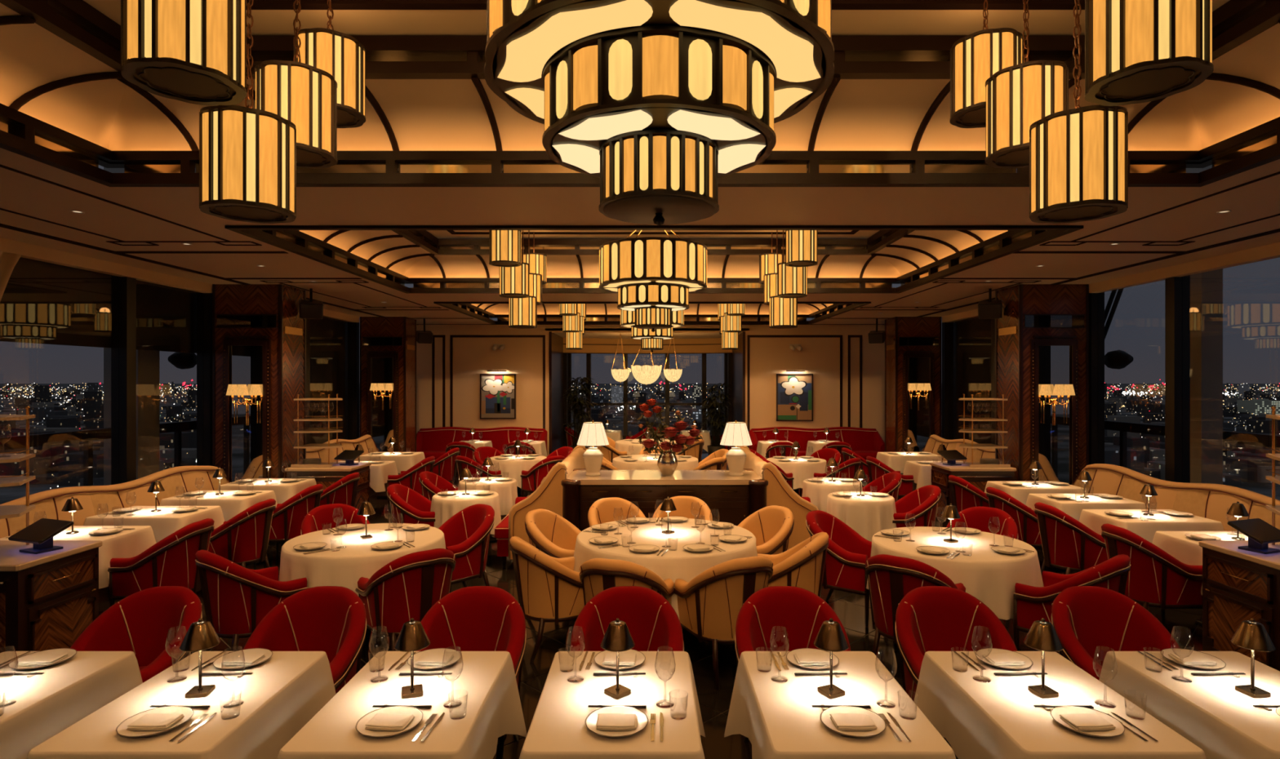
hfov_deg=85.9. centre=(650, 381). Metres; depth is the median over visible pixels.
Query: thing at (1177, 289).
window
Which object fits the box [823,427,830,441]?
table lamp
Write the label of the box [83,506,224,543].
tablecloth
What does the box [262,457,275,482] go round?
table lamp
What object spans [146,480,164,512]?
table lamp
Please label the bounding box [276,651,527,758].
tablecloth
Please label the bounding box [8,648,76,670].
dinner plate
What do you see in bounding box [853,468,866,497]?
table lamp
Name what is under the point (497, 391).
framed picture
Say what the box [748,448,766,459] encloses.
armchair
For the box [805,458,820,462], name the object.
dinner plate
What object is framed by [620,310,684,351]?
chandelier
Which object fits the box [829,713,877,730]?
napkin
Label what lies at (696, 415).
apartment block
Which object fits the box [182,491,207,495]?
dinner plate
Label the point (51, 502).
banquette
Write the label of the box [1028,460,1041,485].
table lamp
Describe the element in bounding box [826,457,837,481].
table lamp
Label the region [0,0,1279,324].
ceiling
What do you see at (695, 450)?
armchair
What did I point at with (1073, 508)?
tablecloth
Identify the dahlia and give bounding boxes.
[640,439,662,453]
[657,440,672,453]
[660,426,680,452]
[668,444,685,456]
[671,420,688,450]
[671,434,688,452]
[673,435,697,452]
[674,428,702,453]
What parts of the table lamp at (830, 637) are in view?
stem, lamp shade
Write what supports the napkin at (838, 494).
on the dinner plate at (834, 494)
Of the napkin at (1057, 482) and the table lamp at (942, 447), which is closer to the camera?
the napkin at (1057, 482)
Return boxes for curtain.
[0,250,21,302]
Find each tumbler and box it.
[171,652,191,672]
[219,692,241,719]
[368,648,386,672]
[448,693,467,719]
[558,649,574,672]
[669,693,688,719]
[755,651,772,672]
[897,694,918,719]
[951,649,968,672]
[1124,695,1146,719]
[1143,651,1163,672]
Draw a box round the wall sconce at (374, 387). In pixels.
[369,383,392,410]
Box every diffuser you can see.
[497,0,653,82]
[505,87,544,119]
[551,143,599,173]
[558,109,653,140]
[603,280,650,287]
[604,288,617,291]
[620,307,635,311]
[626,305,651,307]
[655,305,680,307]
[656,280,702,287]
[666,109,760,140]
[668,0,820,82]
[671,307,686,311]
[688,288,702,291]
[718,143,765,173]
[773,87,812,118]
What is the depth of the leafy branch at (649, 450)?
7.69 m
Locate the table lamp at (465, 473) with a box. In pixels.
[459,467,471,495]
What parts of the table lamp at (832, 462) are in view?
lamp shade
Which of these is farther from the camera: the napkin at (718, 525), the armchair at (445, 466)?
the armchair at (445, 466)
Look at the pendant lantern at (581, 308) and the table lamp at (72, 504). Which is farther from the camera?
the pendant lantern at (581, 308)
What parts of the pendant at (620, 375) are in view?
cord, lamp shade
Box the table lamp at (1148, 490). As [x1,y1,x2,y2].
[1139,483,1157,516]
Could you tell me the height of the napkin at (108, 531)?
0.019 m
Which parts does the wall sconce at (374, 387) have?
lamp shade, lamp shade, arm, lamp shade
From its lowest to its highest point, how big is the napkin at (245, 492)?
0.019 m
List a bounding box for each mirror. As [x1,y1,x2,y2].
[230,345,262,482]
[366,351,398,452]
[902,351,934,452]
[1030,335,1078,484]
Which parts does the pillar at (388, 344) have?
transom trim, transom glass, plate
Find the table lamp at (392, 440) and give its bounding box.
[388,436,396,453]
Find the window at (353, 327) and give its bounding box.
[306,316,359,448]
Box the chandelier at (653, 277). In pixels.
[599,230,707,332]
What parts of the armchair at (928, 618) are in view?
rail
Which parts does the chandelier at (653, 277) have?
fabric panel, fabric panel, fabric panel, fabric panel, fabric panel, fabric panel, fabric panel, frame, frame, suspension rod, frame, fabric panel, fabric panel, fabric panel, fabric panel, fabric panel, fabric panel, fabric panel, fabric panel, fabric panel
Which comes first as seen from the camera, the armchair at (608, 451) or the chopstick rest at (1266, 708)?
the chopstick rest at (1266, 708)
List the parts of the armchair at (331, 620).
rail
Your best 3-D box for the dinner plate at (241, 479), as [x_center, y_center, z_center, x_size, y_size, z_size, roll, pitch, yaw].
[-5.205,1.286,8.850,0.238,0.022,0.238,0,0,0]
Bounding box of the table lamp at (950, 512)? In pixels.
[941,503,960,543]
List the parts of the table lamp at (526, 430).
lamp shade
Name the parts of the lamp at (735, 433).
lamp shade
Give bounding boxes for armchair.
[70,586,202,683]
[107,518,214,606]
[194,498,275,594]
[195,550,308,651]
[243,586,366,693]
[253,484,323,566]
[300,503,370,535]
[319,472,359,506]
[355,548,455,659]
[386,456,435,514]
[386,484,435,527]
[416,586,526,758]
[418,471,457,501]
[432,447,459,484]
[438,504,494,587]
[445,441,475,472]
[455,455,502,481]
[473,446,503,468]
[504,441,536,454]
[509,536,584,663]
[520,455,565,497]
[524,508,581,558]
[546,446,573,457]
[564,426,590,448]
[569,586,684,651]
[579,558,674,605]
[584,448,612,468]
[587,497,645,527]
[594,444,626,462]
[600,460,618,470]
[606,435,615,448]
[625,426,648,439]
[639,447,668,454]
[652,496,712,520]
[653,426,667,439]
[673,555,773,690]
[674,439,704,462]
[693,457,724,470]
[697,448,728,470]
[711,434,734,450]
[734,586,850,742]
[737,505,794,555]
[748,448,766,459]
[757,532,829,597]
[761,458,794,488]
[764,441,797,458]
[799,448,840,497]
[805,510,871,627]
[813,457,861,479]
[822,441,852,464]
[841,447,870,484]
[862,471,902,502]
[865,554,965,655]
[866,456,914,499]
[892,484,941,528]
[895,586,1017,745]
[946,506,1017,621]
[948,475,989,512]
[985,487,1057,572]
[1013,554,1130,651]
[1034,502,1107,577]
[1051,586,1181,679]
[1101,524,1202,622]
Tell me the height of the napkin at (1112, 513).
0.019 m
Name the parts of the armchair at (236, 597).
seat rail, leg, rail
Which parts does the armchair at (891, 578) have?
leg, seat rail, leg, rail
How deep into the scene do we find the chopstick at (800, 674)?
3.02 m
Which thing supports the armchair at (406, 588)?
on the floor
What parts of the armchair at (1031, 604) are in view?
leg, seat rail, rail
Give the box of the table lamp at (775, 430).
[772,427,778,441]
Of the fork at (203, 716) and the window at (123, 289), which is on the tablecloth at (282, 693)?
the fork at (203, 716)
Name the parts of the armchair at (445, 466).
rail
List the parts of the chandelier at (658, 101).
fabric panel, fabric panel, fabric panel, fabric panel, fabric panel, frame, frame, frame, fabric panel, fabric panel, fabric panel, fabric panel, fabric panel, fabric panel, fabric panel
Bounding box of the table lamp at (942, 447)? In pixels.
[937,444,946,462]
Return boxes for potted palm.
[562,377,596,448]
[698,382,733,455]
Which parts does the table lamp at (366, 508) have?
stem, lamp shade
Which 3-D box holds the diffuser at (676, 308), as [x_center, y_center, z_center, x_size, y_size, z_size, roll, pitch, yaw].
[0.306,-0.837,8.028,0.209,0.001,0.346,0,0,0]
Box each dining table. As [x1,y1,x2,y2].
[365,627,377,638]
[377,493,386,497]
[488,533,497,542]
[516,486,520,497]
[793,488,799,495]
[1195,619,1202,626]
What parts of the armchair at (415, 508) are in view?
rail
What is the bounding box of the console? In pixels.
[560,468,768,531]
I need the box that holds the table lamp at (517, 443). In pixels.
[513,439,521,457]
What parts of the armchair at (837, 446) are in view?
rail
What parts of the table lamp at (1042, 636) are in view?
stem, lamp shade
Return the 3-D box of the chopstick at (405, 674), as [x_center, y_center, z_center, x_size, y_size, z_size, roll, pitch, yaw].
[-0.990,1.291,3.023,0.230,0.009,0.008,0,0,0]
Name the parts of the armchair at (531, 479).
leg, seat rail, rail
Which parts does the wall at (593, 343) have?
jamb panel, valance trim, sill, jamb panel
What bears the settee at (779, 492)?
on the floor
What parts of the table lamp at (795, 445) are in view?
lamp shade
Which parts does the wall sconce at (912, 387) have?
lamp shade, arm, lamp shade, lamp shade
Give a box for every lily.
[638,403,661,451]
[643,410,662,450]
[644,398,662,450]
[650,405,664,451]
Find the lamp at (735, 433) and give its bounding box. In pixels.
[720,420,752,476]
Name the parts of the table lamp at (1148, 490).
lamp shade, stem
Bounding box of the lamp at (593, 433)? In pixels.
[577,420,608,476]
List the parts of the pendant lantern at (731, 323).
fabric panel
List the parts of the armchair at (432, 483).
rail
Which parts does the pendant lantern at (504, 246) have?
fabric panel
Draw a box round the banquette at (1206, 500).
[1071,463,1279,531]
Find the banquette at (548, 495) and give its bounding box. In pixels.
[493,445,586,568]
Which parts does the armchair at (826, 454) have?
backrest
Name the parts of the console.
corner post, door panel, door, drawer, drawer frame, drawer, drawer frame, door, door panel, drawer, drawer frame, drawer, drawer frame, door, door panel, corner post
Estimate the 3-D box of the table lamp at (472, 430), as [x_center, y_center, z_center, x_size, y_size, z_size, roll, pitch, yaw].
[-3.780,1.141,14.600,0.145,0.313,0.145,0,0,-23]
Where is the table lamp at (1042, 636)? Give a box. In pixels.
[1023,617,1063,698]
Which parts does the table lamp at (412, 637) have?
lamp shade, stem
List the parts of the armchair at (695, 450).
rail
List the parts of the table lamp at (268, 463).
lamp shade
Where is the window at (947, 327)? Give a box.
[942,316,995,448]
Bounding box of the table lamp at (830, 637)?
[813,617,848,699]
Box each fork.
[0,652,35,669]
[168,714,208,742]
[201,652,230,670]
[302,548,330,554]
[395,652,416,670]
[411,714,437,742]
[585,652,595,670]
[649,714,655,742]
[777,652,788,670]
[878,714,902,742]
[960,652,986,670]
[1107,714,1148,742]
[1144,652,1178,670]
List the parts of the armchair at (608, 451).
rail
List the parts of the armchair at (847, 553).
leg, rail, backrest, seat rail, leg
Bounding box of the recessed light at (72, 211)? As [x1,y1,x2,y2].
[69,209,84,213]
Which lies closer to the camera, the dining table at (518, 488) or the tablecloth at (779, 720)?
the tablecloth at (779, 720)
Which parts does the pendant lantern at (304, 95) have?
fabric panel, fabric panel, frame, chain, fabric panel, fabric panel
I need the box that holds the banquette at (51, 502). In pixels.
[0,466,230,604]
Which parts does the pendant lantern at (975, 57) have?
fabric panel, fabric panel, chain, fabric panel, fabric panel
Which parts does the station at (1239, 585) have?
handle, door panel, drawer, door moulding, drawer moulding, door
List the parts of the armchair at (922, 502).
rail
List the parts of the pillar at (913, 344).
plate, transom glass, transom trim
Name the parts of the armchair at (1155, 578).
leg, rail, leg, seat rail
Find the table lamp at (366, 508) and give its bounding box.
[356,500,375,539]
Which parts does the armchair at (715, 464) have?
rail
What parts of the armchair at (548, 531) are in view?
rail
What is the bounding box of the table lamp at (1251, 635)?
[1230,617,1275,698]
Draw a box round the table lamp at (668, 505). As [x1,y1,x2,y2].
[659,496,676,534]
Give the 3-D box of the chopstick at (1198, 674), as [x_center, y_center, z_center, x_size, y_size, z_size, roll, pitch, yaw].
[2.500,1.291,3.023,0.230,0.009,0.008,0,0,0]
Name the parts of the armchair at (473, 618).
backrest, leg, seat rail, leg, rail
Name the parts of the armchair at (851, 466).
rail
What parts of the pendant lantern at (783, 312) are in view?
fabric panel, frame, chain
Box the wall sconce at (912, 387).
[908,383,931,410]
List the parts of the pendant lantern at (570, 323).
fabric panel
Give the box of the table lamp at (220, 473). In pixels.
[212,467,226,495]
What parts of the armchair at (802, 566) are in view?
rail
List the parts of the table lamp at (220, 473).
stem, lamp shade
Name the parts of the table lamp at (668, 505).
lamp shade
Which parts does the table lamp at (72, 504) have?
stem, lamp shade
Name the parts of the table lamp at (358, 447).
lamp shade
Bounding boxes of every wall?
[0,237,359,322]
[416,324,884,456]
[546,328,746,452]
[942,242,1279,322]
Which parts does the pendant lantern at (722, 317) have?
fabric panel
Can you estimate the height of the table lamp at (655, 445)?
0.313 m
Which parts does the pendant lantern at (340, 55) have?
fabric panel, fabric panel, chain, fabric panel, fabric panel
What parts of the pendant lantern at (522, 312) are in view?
fabric panel, frame, chain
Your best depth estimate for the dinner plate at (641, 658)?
3.17 m
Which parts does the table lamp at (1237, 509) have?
stem, lamp shade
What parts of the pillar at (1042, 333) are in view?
plate, transom glass, transom trim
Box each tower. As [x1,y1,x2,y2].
[0,406,35,545]
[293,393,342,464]
[611,385,623,403]
[692,384,701,408]
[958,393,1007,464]
[1238,383,1249,397]
[1265,406,1279,545]
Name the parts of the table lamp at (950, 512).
stem, lamp shade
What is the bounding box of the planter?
[706,444,724,455]
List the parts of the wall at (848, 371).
panel moulding, panel moulding, opening trim, opening trim, panel moulding, panel moulding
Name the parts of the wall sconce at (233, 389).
lamp shade, lamp shade, arm, lamp shade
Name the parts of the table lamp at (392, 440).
lamp shade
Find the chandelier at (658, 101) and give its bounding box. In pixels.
[484,0,834,225]
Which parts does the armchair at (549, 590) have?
leg, rail, backrest, seat rail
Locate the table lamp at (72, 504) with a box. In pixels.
[61,497,83,534]
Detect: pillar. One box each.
[212,284,306,482]
[360,316,416,452]
[884,316,941,452]
[995,284,1088,484]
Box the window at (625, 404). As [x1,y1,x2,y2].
[567,353,728,435]
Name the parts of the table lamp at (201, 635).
stem, lamp shade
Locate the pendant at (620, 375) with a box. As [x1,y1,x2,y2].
[610,333,630,382]
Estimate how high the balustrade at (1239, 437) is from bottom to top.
1.550 m
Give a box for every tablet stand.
[8,518,74,554]
[333,449,364,466]
[937,449,967,466]
[1226,518,1279,554]
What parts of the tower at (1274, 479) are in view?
gallery rail, gallery rail, shelf, shelf, shelf, shelf, post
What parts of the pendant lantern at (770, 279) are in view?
fabric panel, frame, chain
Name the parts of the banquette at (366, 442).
panel, panel, panel, panel, panel, panel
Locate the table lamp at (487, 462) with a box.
[482,457,493,480]
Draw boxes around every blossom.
[638,424,661,453]
[670,410,680,452]
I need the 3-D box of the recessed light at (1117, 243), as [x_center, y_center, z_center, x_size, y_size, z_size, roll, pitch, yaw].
[4.420,-1.308,6.550,0.090,0.010,0.090,0,0,0]
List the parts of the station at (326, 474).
panel, door panel, door moulding, door, drawer, drawer moulding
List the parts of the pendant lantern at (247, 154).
fabric panel, fabric panel, frame, chain, fabric panel, fabric panel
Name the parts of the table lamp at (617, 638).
stem, lamp shade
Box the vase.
[657,450,677,475]
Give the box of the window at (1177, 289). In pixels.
[1088,275,1190,483]
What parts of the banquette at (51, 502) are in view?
panel, panel, panel, panel, panel, panel, panel, panel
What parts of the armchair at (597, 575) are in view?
rail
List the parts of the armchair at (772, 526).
rail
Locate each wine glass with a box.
[0,646,18,707]
[164,628,186,683]
[221,647,245,708]
[335,519,346,548]
[368,626,389,683]
[441,647,463,708]
[565,628,585,682]
[626,516,636,543]
[654,648,675,707]
[769,627,789,682]
[875,648,897,708]
[904,515,915,542]
[954,521,966,552]
[971,626,992,683]
[1093,646,1117,708]
[1169,626,1194,683]
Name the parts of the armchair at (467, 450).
rail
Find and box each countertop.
[0,540,102,572]
[284,462,371,471]
[929,462,1016,471]
[1199,540,1279,570]
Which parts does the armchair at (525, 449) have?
rail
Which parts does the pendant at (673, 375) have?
cord, lamp shade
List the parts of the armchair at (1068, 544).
leg, seat rail, leg, rail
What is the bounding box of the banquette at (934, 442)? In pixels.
[900,435,995,489]
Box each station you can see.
[0,540,102,653]
[284,462,371,520]
[929,462,1016,527]
[1199,540,1279,671]
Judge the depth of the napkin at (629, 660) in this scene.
3.15 m
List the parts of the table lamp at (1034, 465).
stem, lamp shade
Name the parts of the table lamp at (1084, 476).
lamp shade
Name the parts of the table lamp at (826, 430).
lamp shade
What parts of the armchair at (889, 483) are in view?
rail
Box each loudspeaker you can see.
[298,288,323,319]
[416,318,433,343]
[868,318,885,343]
[977,288,1002,319]
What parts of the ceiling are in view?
mirror pane, cove panel, mirror pane, mirror pane, mirror pane, mirror pane, mirror pane, mirror pane, mirror pane, mirror pane, cove panel, mirror pane, mirror pane, mirror pane, mirror pane, mirror pane, cove panel, mirror pane, mirror pane, mirror pane, mirror pane, mirror pane, mirror pane, mirror pane, mirror pane, mirror pane, rail, rail, rail, cove panel, rail, rail, trim, cove panel, rail, rail, rail, cove panel, panel, rail, rail, trim, panel, mirror pane, mirror pane, mirror pane, mirror pane, mirror pane, mirror pane, mirror pane, mirror pane, mirror pane, cove panel, mirror pane, mirror pane, mirror pane, mirror pane, mirror pane, mirror pane, cove panel, mirror pane, mirror pane, mirror pane, mirror pane, mirror pane, cove panel, mirror pane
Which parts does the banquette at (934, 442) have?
panel, panel, panel, panel, panel, panel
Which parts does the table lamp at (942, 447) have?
lamp shade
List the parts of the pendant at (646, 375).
cord, lamp shade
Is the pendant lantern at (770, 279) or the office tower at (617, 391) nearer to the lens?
the pendant lantern at (770, 279)
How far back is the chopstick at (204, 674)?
3.02 m
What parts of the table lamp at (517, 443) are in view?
lamp shade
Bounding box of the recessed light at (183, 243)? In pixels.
[181,242,192,245]
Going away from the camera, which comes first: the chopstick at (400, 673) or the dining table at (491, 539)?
the chopstick at (400, 673)
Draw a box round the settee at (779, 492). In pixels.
[737,445,818,550]
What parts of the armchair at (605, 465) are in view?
rail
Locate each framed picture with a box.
[480,373,515,418]
[776,373,813,421]
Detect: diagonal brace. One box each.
[168,351,196,368]
[1104,288,1133,368]
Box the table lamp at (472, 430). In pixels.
[469,427,475,433]
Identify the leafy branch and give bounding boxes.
[636,414,663,452]
[639,437,659,453]
[655,409,668,452]
[666,414,684,452]
[672,427,702,452]
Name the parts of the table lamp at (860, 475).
lamp shade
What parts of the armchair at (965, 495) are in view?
rail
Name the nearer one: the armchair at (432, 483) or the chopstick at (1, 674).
the chopstick at (1, 674)
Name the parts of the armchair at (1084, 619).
rail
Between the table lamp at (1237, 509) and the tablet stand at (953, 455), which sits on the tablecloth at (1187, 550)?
the table lamp at (1237, 509)
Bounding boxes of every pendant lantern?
[120,0,246,105]
[199,0,296,223]
[254,0,337,168]
[293,0,365,128]
[488,230,521,266]
[499,262,528,297]
[508,230,537,328]
[520,231,546,284]
[528,230,542,305]
[559,303,577,315]
[562,312,579,332]
[565,330,582,349]
[577,303,586,320]
[579,315,584,334]
[717,303,727,320]
[719,315,724,334]
[721,330,737,349]
[724,312,742,332]
[727,303,745,315]
[759,231,785,284]
[764,230,777,305]
[768,230,797,328]
[777,262,807,297]
[785,230,817,266]
[949,0,1022,128]
[985,0,1068,168]
[1029,0,1128,223]
[1084,0,1213,106]
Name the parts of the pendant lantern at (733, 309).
fabric panel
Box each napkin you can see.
[17,653,68,666]
[93,528,118,533]
[116,507,137,511]
[126,713,184,730]
[175,507,194,511]
[186,491,203,494]
[220,653,265,666]
[236,491,253,494]
[239,479,253,481]
[284,479,297,481]
[299,542,320,549]
[340,524,361,528]
[364,713,414,731]
[375,542,399,548]
[406,524,425,529]
[414,653,453,666]
[441,491,454,494]
[477,491,489,494]
[594,537,613,543]
[595,524,613,529]
[595,713,637,730]
[602,653,636,666]
[628,517,647,522]
[633,546,655,551]
[666,517,684,521]
[687,545,709,551]
[711,522,729,527]
[724,535,742,541]
[793,653,829,666]
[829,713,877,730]
[836,493,848,495]
[871,493,884,495]
[885,529,903,535]
[920,546,944,553]
[955,528,977,533]
[982,653,1025,666]
[997,546,1020,553]
[1005,481,1018,484]
[1050,481,1065,484]
[1050,494,1066,497]
[1059,713,1115,730]
[1102,494,1119,497]
[1108,511,1129,515]
[1167,511,1189,515]
[1168,653,1217,666]
[1190,534,1216,540]
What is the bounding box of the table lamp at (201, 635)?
[179,617,220,698]
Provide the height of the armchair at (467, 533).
0.872 m
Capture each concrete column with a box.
[103,167,159,485]
[1186,164,1222,484]
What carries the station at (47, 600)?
on the floor
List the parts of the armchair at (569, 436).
backrest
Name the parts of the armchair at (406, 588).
leg, seat rail, leg, rail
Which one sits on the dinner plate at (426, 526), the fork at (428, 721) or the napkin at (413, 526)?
the napkin at (413, 526)
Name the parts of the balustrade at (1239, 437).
post, rail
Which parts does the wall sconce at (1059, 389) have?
lamp shade, arm, lamp shade, lamp shade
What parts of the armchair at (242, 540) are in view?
backrest, rail, leg, seat rail, leg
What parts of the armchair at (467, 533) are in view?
leg, seat rail, rail, leg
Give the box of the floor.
[98,453,1202,758]
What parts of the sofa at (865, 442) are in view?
arm, panel, panel, panel, seat, panel, arm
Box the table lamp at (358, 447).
[354,444,364,462]
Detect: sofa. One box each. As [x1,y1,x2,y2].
[416,426,547,472]
[748,426,884,460]
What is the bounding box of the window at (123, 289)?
[0,257,212,484]
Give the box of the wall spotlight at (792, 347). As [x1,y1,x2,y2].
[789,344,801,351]
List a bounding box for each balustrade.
[0,420,196,486]
[1104,420,1279,468]
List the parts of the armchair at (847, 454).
rail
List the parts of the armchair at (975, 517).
backrest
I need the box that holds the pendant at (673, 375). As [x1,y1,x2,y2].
[663,333,682,382]
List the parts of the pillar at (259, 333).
transom trim, transom glass, mirror frame, plate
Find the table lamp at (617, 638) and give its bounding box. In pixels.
[600,617,635,699]
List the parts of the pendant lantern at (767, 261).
fabric panel, frame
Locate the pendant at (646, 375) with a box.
[631,344,662,385]
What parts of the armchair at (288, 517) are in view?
leg, seat rail, backrest, rail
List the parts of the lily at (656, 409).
stem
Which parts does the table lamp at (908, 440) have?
lamp shade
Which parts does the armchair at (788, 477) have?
rail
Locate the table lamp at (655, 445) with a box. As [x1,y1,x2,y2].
[653,440,659,458]
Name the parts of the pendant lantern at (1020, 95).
fabric panel, fabric panel, chain, frame, fabric panel, fabric panel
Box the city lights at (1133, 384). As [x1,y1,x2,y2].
[0,379,1279,487]
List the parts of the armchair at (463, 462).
rail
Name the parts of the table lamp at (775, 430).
lamp shade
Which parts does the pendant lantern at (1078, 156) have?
fabric panel, fabric panel, chain, frame, fabric panel, fabric panel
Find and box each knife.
[0,651,31,666]
[177,712,216,742]
[191,651,225,671]
[303,549,332,555]
[388,652,409,671]
[420,712,444,742]
[578,651,587,671]
[599,545,622,549]
[659,712,663,742]
[769,651,781,671]
[886,712,911,742]
[953,651,979,671]
[1111,712,1158,742]
[1137,651,1173,671]
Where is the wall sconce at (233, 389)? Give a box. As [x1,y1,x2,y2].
[226,384,262,425]
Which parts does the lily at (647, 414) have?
stem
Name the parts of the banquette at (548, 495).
leg, seat, panel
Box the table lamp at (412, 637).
[393,617,430,698]
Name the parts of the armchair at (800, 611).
rail, backrest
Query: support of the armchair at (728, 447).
on the floor
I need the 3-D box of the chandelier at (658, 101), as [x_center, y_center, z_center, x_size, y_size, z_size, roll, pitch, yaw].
[0.030,-1.268,2.500,1.250,1.405,1.250,0,0,0]
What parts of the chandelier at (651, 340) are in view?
frame, frame, frame, fabric panel, fabric panel, fabric panel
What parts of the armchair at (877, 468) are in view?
rail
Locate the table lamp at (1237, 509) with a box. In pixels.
[1226,501,1249,540]
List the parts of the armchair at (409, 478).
leg, rail, backrest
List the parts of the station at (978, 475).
drawer, drawer moulding, door, door panel, door moulding, panel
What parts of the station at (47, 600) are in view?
panel, door, drawer moulding, door moulding, drawer, door panel, handle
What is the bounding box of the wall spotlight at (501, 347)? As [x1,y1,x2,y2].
[492,344,504,351]
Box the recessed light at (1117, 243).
[1108,242,1119,245]
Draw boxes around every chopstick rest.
[1040,703,1050,711]
[1258,703,1271,711]
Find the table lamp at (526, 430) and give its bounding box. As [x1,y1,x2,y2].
[524,427,530,441]
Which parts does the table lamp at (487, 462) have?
lamp shade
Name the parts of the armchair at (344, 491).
rail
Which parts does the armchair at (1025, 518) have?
rail, backrest, seat rail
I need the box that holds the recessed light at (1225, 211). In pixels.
[1216,209,1231,213]
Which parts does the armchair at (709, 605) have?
seat rail, leg, backrest, rail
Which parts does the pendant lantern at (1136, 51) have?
fabric panel, fabric panel, fabric panel, fabric panel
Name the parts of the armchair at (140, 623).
rail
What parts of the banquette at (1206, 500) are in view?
panel, panel, panel, panel, panel, panel, panel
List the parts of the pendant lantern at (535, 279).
chain, fabric panel, frame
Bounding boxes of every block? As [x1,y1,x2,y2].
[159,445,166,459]
[691,406,707,421]
[1236,399,1279,415]
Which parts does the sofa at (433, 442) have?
arm, panel, seat, panel, panel, panel, arm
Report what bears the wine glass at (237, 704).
on the tablecloth at (282, 693)
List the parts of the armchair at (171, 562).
leg, seat rail, rail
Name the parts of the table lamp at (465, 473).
lamp shade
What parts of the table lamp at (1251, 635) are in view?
stem, lamp shade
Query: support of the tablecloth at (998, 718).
on the dining table
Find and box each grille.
[300,304,322,319]
[418,333,432,342]
[868,333,882,342]
[978,304,1000,319]
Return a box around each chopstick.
[0,672,44,674]
[0,673,42,675]
[150,706,208,708]
[151,705,209,707]
[201,672,252,674]
[201,673,252,675]
[372,706,431,708]
[373,705,431,706]
[399,673,451,675]
[400,672,452,674]
[587,706,646,708]
[588,705,646,706]
[593,672,645,674]
[593,673,645,675]
[794,672,846,675]
[795,673,847,675]
[812,705,870,706]
[812,706,871,708]
[993,672,1046,675]
[995,673,1047,675]
[1033,705,1092,706]
[1034,706,1093,708]
[1191,672,1244,675]
[1192,673,1245,675]
[1253,705,1279,706]
[1254,706,1279,707]
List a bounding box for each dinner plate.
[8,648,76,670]
[88,528,123,535]
[112,506,142,512]
[115,705,193,737]
[170,506,199,512]
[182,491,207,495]
[213,648,272,670]
[232,491,256,495]
[235,479,257,482]
[280,479,301,482]
[293,542,327,551]
[302,457,320,461]
[336,523,365,530]
[355,705,422,737]
[370,542,403,550]
[401,524,430,530]
[407,648,461,670]
[437,491,458,495]
[462,477,481,481]
[472,491,493,495]
[493,477,512,481]
[585,705,648,737]
[588,536,618,544]
[591,524,617,530]
[594,648,645,670]
[623,458,638,462]
[625,517,650,523]
[628,544,659,553]
[662,515,688,522]
[682,543,714,552]
[706,521,733,528]
[718,534,747,542]
[777,458,791,462]
[786,648,839,670]
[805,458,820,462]
[807,478,826,482]
[820,705,885,737]
[831,492,853,497]
[838,478,857,482]
[867,492,888,497]
[880,528,910,536]
[915,546,950,555]
[951,527,981,534]
[975,648,1033,670]
[980,457,998,461]
[991,546,1026,555]
[1001,481,1022,485]
[1046,494,1071,499]
[1047,481,1068,485]
[1049,705,1124,737]
[1097,494,1123,499]
[1104,511,1133,516]
[1160,648,1226,670]
[1163,511,1193,516]
[1184,533,1222,540]
[1275,706,1279,715]
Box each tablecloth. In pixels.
[0,525,155,589]
[0,651,142,758]
[26,651,336,758]
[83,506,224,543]
[159,490,277,521]
[217,478,316,503]
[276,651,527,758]
[279,523,445,595]
[354,461,398,492]
[359,452,425,473]
[430,489,501,537]
[457,476,517,515]
[460,440,492,448]
[488,454,546,488]
[514,440,546,457]
[519,651,705,758]
[573,517,757,620]
[590,430,622,447]
[612,454,698,470]
[614,439,676,455]
[680,430,711,452]
[724,651,955,758]
[756,440,793,458]
[766,456,827,489]
[801,477,862,511]
[805,440,838,456]
[826,491,896,542]
[866,526,1044,620]
[875,452,942,473]
[902,461,947,489]
[913,651,1206,758]
[984,481,1088,505]
[1026,493,1146,521]
[1079,509,1224,542]
[1098,651,1279,758]
[1151,531,1248,595]
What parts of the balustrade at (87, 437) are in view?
post, rail, post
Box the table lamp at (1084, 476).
[1076,470,1092,498]
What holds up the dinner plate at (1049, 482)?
on the tablecloth at (1020, 494)
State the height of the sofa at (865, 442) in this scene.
0.992 m
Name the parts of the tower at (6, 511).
shelf, shelf, shelf, shelf, gallery rail, gallery rail, post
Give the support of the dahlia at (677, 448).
in the vase
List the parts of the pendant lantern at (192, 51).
fabric panel, fabric panel, fabric panel, fabric panel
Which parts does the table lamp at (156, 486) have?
lamp shade, stem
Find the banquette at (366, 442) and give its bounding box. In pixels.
[306,435,400,496]
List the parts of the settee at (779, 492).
panel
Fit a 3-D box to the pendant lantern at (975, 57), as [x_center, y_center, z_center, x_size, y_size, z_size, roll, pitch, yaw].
[1.715,-1.659,3.520,0.338,0.605,0.338,0,0,-13]
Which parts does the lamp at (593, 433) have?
lamp shade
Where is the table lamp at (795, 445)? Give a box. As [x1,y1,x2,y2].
[791,440,799,460]
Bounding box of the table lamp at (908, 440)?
[904,436,912,453]
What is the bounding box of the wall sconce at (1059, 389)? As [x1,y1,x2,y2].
[1039,384,1075,425]
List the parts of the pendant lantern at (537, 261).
fabric panel, frame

